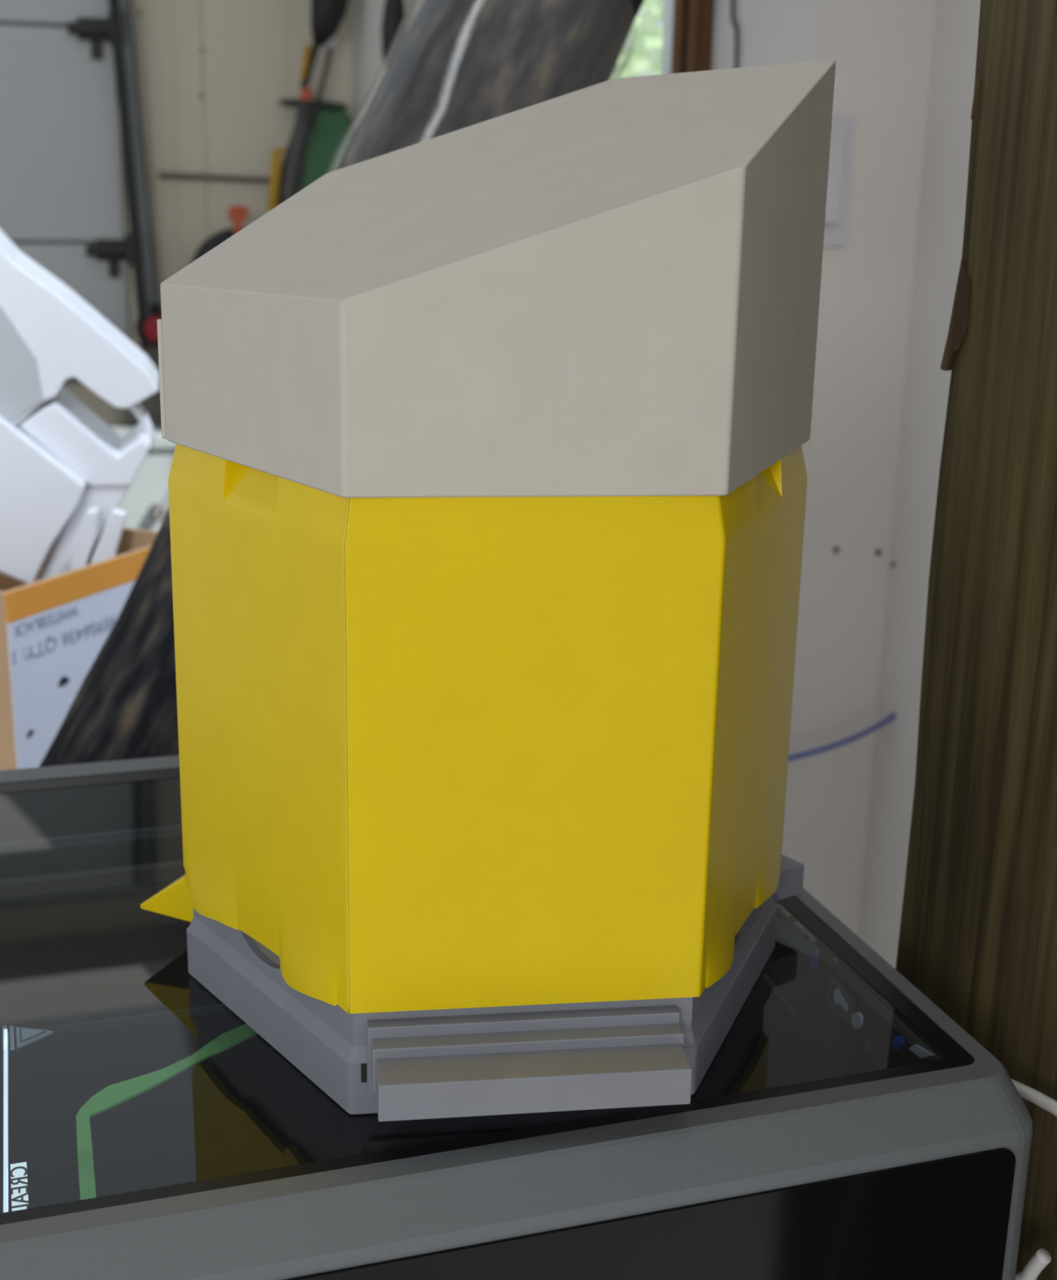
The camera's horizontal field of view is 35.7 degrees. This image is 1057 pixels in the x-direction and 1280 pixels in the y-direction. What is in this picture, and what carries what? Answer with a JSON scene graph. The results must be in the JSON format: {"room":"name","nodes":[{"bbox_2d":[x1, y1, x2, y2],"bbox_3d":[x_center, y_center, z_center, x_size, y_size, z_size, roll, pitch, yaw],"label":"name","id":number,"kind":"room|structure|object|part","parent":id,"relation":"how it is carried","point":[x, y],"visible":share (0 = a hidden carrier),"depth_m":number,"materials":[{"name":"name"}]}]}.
{"room":"workspace","nodes":[
{"label":"workspace","id":0,"kind":"room"},
{"bbox_2d":[116,0,352,347],"bbox_3d":[-1.919,-0.762,3.087,3.210,2.700,0.122,-4,17,-18],"label":"wall","id":1,"kind":"structure","parent":0,"point":[213,75],"depth_m":3.37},
{"bbox_2d":[0,0,142,337],"bbox_3d":[-2.118,-0.696,2.986,2.762,2.620,0.120,-4,17,-18],"label":"door","id":2,"kind":"structure","parent":1,"relation":"in","point":[61,206],"depth_m":3.28,"materials":[{"name":"grey metal"}]},
{"bbox_3d":[-2.121,-1.329,2.801,2.728,0.409,0.033,-4,17,-18],"label":"panel","id":3,"kind":"part","parent":2,"relation":"part of","materials":[{"name":"grey metal"}]},
{"bbox_3d":[-2.130,-0.930,2.915,2.728,0.409,0.033,-4,17,-18],"label":"panel","id":4,"kind":"part","parent":2,"relation":"part of","materials":[{"name":"grey metal"}]},
{"bbox_3d":[-2.138,-0.531,3.030,2.728,0.409,0.033,-4,17,-18],"label":"panel","id":5,"kind":"part","parent":2,"relation":"part of","materials":[{"name":"grey metal"}]},
{"bbox_2d":[107,0,159,347],"bbox_3d":[-0.787,-0.722,3.372,0.168,2.607,0.050,-4,17,-18],"label":"trim","id":6,"kind":"structure","parent":1,"relation":"attached to","point":[124,55],"depth_m":3.29,"materials":[{"name":"black metal"}]},
{"bbox_3d":[-0.802,-0.815,3.393,0.052,2.680,0.019,-4,17,-18],"label":"panel","id":7,"kind":"part","parent":1,"relation":"part of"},
{"bbox_2d":[135,302,161,347],"bbox_3d":[-0.773,-0.648,3.401,0.084,0.100,0.074,-4,17,-18],"label":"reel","id":8,"kind":"object","parent":1,"relation":"attached to","point":[150,328],"visible":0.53,"depth_m":3.37,"materials":[{"name":"red plastic"}]},
{"bbox_3d":[-0.752,-0.818,3.409,0.052,2.680,0.019,-4,17,-18],"label":"panel","id":9,"kind":"part","parent":1,"relation":"part of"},
{"bbox_3d":[-0.700,-0.822,3.425,0.056,2.680,0.019,-4,17,-18],"label":"panel","id":10,"kind":"part","parent":1,"relation":"part of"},
{"bbox_2d":[158,172,269,183],"bbox_3d":[-0.628,-0.949,3.369,0.261,0.019,0.012,-4,17,-18],"label":"rod","id":11,"kind":"object","parent":1,"relation":"attached to","point":[161,175],"visible":0.79,"depth_m":3.36,"materials":[{"name":"black metal"}]},
{"bbox_2d":[191,204,249,262],"bbox_3d":[-0.588,-0.758,3.351,0.209,0.254,0.080,-4,17,-18],"label":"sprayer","id":12,"kind":"object","parent":1,"relation":"attached to","point":[237,215],"visible":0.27,"depth_m":3.31,"materials":[{"name":"black plastic"}]},
{"bbox_3d":[-0.590,-0.830,3.460,0.170,2.680,0.019,-4,17,-18],"label":"panel","id":13,"kind":"part","parent":1,"relation":"part of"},
{"bbox_2d":[278,98,353,190],"bbox_3d":[-0.437,-0.979,3.427,0.163,0.284,0.032,-4,17,-18],"label":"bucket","id":14,"kind":"object","parent":1,"relation":"hanging from","point":[332,122],"visible":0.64,"depth_m":3.40,"materials":[{"name":"plastic"}]},
{"bbox_3d":[-0.443,-0.840,3.507,0.137,2.680,0.019,-4,17,-18],"label":"panel","id":15,"kind":"part","parent":1,"relation":"part of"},
{"bbox_2d":[310,39,336,131],"bbox_3d":[-0.423,-1.136,3.360,0.059,0.180,0.020,-4,17,-18],"label":"metal pole","id":16,"kind":"object","parent":1,"relation":"attached to","point":[331,45],"visible":0.96,"depth_m":3.35,"materials":[{"name":"grey metal"}]},
{"bbox_2d":[351,0,773,137],"bbox_3d":[-0.031,-0.605,2.684,0.120,2.700,2.103,-4,17,-18],"label":"wall","id":17,"kind":"structure","parent":0,"point":[753,19],"depth_m":1.75,"materials":[{"name":"white paint"}]},
{"bbox_2d":[266,0,348,212],"bbox_3d":[-0.433,-1.146,3.301,0.201,0.560,0.086,-4,17,-18],"label":"tool","id":18,"kind":"object","parent":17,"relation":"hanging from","point":[327,16],"visible":0.88,"depth_m":3.32,"materials":[{"name":"black plastic"}]},
{"bbox_3d":[-0.512,-0.935,3.336,0.043,0.131,0.022,-4,17,-18],"label":"handle","id":19,"kind":"part","parent":18,"relation":"part of","materials":[{"name":"yellow plastic"}]},
{"bbox_2d":[381,0,405,70],"bbox_3d":[-0.241,-1.110,2.941,0.042,0.192,0.071,-4,17,-18],"label":"tool","id":20,"kind":"object","parent":17,"relation":"hanging from","point":[393,13],"visible":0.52,"depth_m":2.93,"materials":[{"name":"black metal"}]},
{"bbox_2d":[661,0,713,74],"bbox_3d":[0.087,-0.856,2.207,0.150,1.150,1.011,-4,17,-18],"label":"window","id":21,"kind":"structure","parent":17,"relation":"in","point":[687,24],"depth_m":1.77,"materials":[{"name":"brown wood"}]},
{"bbox_3d":[0.075,-0.851,2.186,0.046,0.922,0.837,-4,17,-18],"label":"sash","id":22,"kind":"part","parent":21,"relation":"part of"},
{"bbox_2d":[730,0,738,67],"bbox_3d":[0.209,-0.485,1.737,0.004,1.800,0.029,-4,17,-18],"label":"hanging wire","id":23,"kind":"object","parent":17,"relation":"hanging from","point":[734,23],"visible":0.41,"depth_m":1.69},
{"bbox_2d":[769,0,936,935],"bbox_3d":[0.309,-0.309,1.678,0.122,2.700,0.102,-4,17,-18],"label":"wall","id":24,"kind":"structure","parent":0,"point":[882,50],"depth_m":1.66,"materials":[{"name":"white paint"}]},
{"bbox_2d":[823,115,856,246],"bbox_3d":[0.279,-0.438,1.566,0.070,0.122,0.018,-4,17,-18],"label":"wall switch","id":25,"kind":"object","parent":24,"relation":"attached to","point":[843,126],"visible":0.44,"depth_m":1.57,"materials":[{"name":"white plastic"}]},
{"bbox_2d":[788,711,896,760],"bbox_3d":[0.268,0.006,1.548,0.346,0.322,0.239,-4,17,-18],"label":"cable","id":26,"kind":"object","parent":24,"relation":"attached to","point":[891,717],"visible":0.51,"depth_m":1.72,"materials":[{"name":"blue plastic"}]},
{"bbox_2d":[857,0,980,968],"bbox_3d":[0.774,-0.011,0.670,0.122,2.700,2.387,-4,17,-18],"label":"door frame","id":27,"kind":"structure","parent":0,"point":[948,133],"depth_m":1.65,"materials":[{"name":"white paint"}]},
{"bbox_3d":[0.128,1.057,1.979,13.000,0.100,14.000,-4,17,-18],"label":"floor","id":28,"kind":"structure","parent":0,"visible":0},
{"bbox_2d":[19,422,176,531],"bbox_3d":[-0.860,0.065,3.307,0.970,1.034,0.515,-4,17,-18],"label":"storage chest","id":29,"kind":"object","parent":28,"relation":"on","point":[149,485],"visible":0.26,"depth_m":3.00,"materials":[{"name":"white plastic"}]},
{"bbox_3d":[-0.852,-0.419,3.176,0.970,0.030,0.500,-4,17,-18],"label":"chest lid","id":30,"kind":"part","parent":29,"relation":"part of","materials":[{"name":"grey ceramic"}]},
{"bbox_2d":[62,347,161,426],"bbox_3d":[-0.779,-0.490,3.163,0.330,0.115,0.310,-4,17,-18],"label":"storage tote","id":31,"kind":"object","parent":29,"relation":"on","point":[113,416],"visible":0.02,"depth_m":3.04,"materials":[{"name":"grey plastic"}]},
{"bbox_3d":[-0.778,-0.535,3.150,0.330,0.020,0.310,-4,17,-18],"label":"tote lid","id":32,"kind":"part","parent":31,"relation":"part of","materials":[{"name":"white plastic"}]},
{"bbox_3d":[-0.683,-0.236,3.013,0.028,0.028,0.030,-4,17,-18],"label":"knob","id":33,"kind":"part","parent":29,"relation":"part of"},
{"bbox_2d":[609,0,663,79],"bbox_3d":[0.505,-1.499,5.282,0.744,2.946,4.959,-4,17,-18],"label":"hedge","id":34,"kind":"object","parent":28,"relation":"on","point":[642,30],"visible":0.02,"depth_m":5.24,"materials":[{"name":"green plant"}]},
{"bbox_2d":[895,0,1056,1279],"bbox_3d":[0.207,0.212,0.486,0.036,2.350,0.359,-4,17,-18],"label":"wooden plank","id":35,"kind":"object","parent":28,"relation":"on","point":[978,936],"visible":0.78,"depth_m":0.54,"materials":[{"name":"brown wood"}]},
{"bbox_3d":[-0.402,0.729,1.504,0.750,0.770,0.365,-4,17,-18],"label":"shelf","id":36,"kind":"object","parent":28,"relation":"on","visible":0},
{"bbox_2d":[0,527,158,770],"bbox_3d":[-0.418,0.151,1.284,0.241,0.462,0.205,8,17,23],"label":"carton","id":37,"kind":"object","parent":36,"relation":"on","point":[53,629],"visible":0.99,"depth_m":1.14,"materials":[{"name":"cardboard"}]},
{"bbox_2d":[0,229,159,583],"bbox_3d":[-0.358,-0.186,1.248,0.159,0.288,0.072,-4,17,-18],"label":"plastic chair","id":38,"kind":"object","parent":37,"relation":"in","point":[50,335],"visible":0.91,"depth_m":1.24,"materials":[{"name":"white plastic"}]},
{"bbox_3d":[-0.394,-0.195,1.216,0.063,0.106,0.004,-4,17,-18],"label":"recess panel","id":39,"kind":"part","parent":38,"relation":"part of","materials":[{"name":"plastic"}]},
{"bbox_3d":[-0.328,0.946,0.753,0.850,0.770,1.100,-4,17,-18],"label":"bench","id":40,"kind":"object","parent":28,"relation":"on","visible":0},
{"bbox_2d":[38,0,644,767],"bbox_3d":[-0.076,-0.262,1.113,0.157,1.320,1.117,11,19,31],"label":"slab","id":41,"kind":"object","parent":40,"relation":"on","point":[458,64],"visible":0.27,"depth_m":1.07,"materials":[{"name":"black stone"}]},
{"bbox_2d":[0,755,1032,1279],"bbox_3d":[-0.076,0.325,0.658,0.360,0.475,0.359,-4,17,-18],"label":"printer","id":42,"kind":"object","parent":40,"relation":"on","point":[843,1126],"visible":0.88,"depth_m":0.49,"materials":[{"name":"grey plastic"}]},
{"bbox_3d":[-0.137,0.154,0.443,0.004,0.002,0.043,-4,17,-18],"label":"backlit plate","id":43,"kind":"part","parent":42,"relation":"part of","materials":[{"name":"white plastic"}]},
{"bbox_3d":[-0.114,0.079,0.712,0.326,0.004,0.002,-4,17,-18],"label":"gantry rod","id":44,"kind":"part","parent":42,"relation":"part of","materials":[{"name":"metal"}]},
{"bbox_3d":[-0.110,0.094,0.702,0.326,0.006,0.006,-4,17,-18],"label":"gantry rail","id":45,"kind":"part","parent":42,"relation":"part of","materials":[{"name":"black metal"}]},
{"bbox_3d":[-0.086,0.138,0.635,0.326,0.003,0.001,-4,17,-18],"label":"gantry rod","id":46,"kind":"part","parent":42,"relation":"part of","materials":[{"name":"grey metal"}]},
{"bbox_2d":[140,59,835,1121],"bbox_3d":[-0.010,-0.029,0.508,0.232,0.292,0.207,-1,16,-8],"label":"model","id":47,"kind":"object","parent":42,"relation":"on","point":[487,479],"visible":1,"depth_m":0.45},
{"bbox_3d":[-0.024,0.369,0.493,0.344,0.434,0.002,-4,17,-18],"label":"door","id":48,"kind":"part","parent":42,"relation":"part of","materials":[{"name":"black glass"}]},
{"bbox_3d":[0.093,0.131,0.610,0.001,0.005,0.028,-4,17,-18],"label":"lever","id":49,"kind":"part","parent":42,"relation":"part of","materials":[{"name":"black plastic"}]},
{"bbox_3d":[0.097,0.103,0.592,0.001,0.002,0.029,-4,17,-18],"label":"drag chain","id":50,"kind":"part","parent":42,"relation":"part of","materials":[{"name":"black plastic"}]},
{"bbox_3d":[0.082,0.091,0.640,0.001,0.004,0.297,-4,17,-18],"label":"rail","id":51,"kind":"part","parent":42,"relation":"part of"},
{"bbox_2d":[1014,1248,1051,1279],"bbox_3d":[0.160,0.393,0.558,0.007,0.412,0.047,-4,17,-18],"label":"cable","id":52,"kind":"object","parent":42,"relation":"attached to","point":[1042,1258],"visible":0.99,"depth_m":0.52,"materials":[{"name":"white plastic"}]},
{"bbox_2d":[1011,1079,1056,1116],"bbox_3d":[0.181,0.383,0.504,0.005,0.462,0.201,-4,17,-17],"label":"cable","id":53,"kind":"object","parent":42,"relation":"attached to","point":[1046,1103],"visible":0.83,"depth_m":0.52,"materials":[{"name":"white plastic"}]}
]}

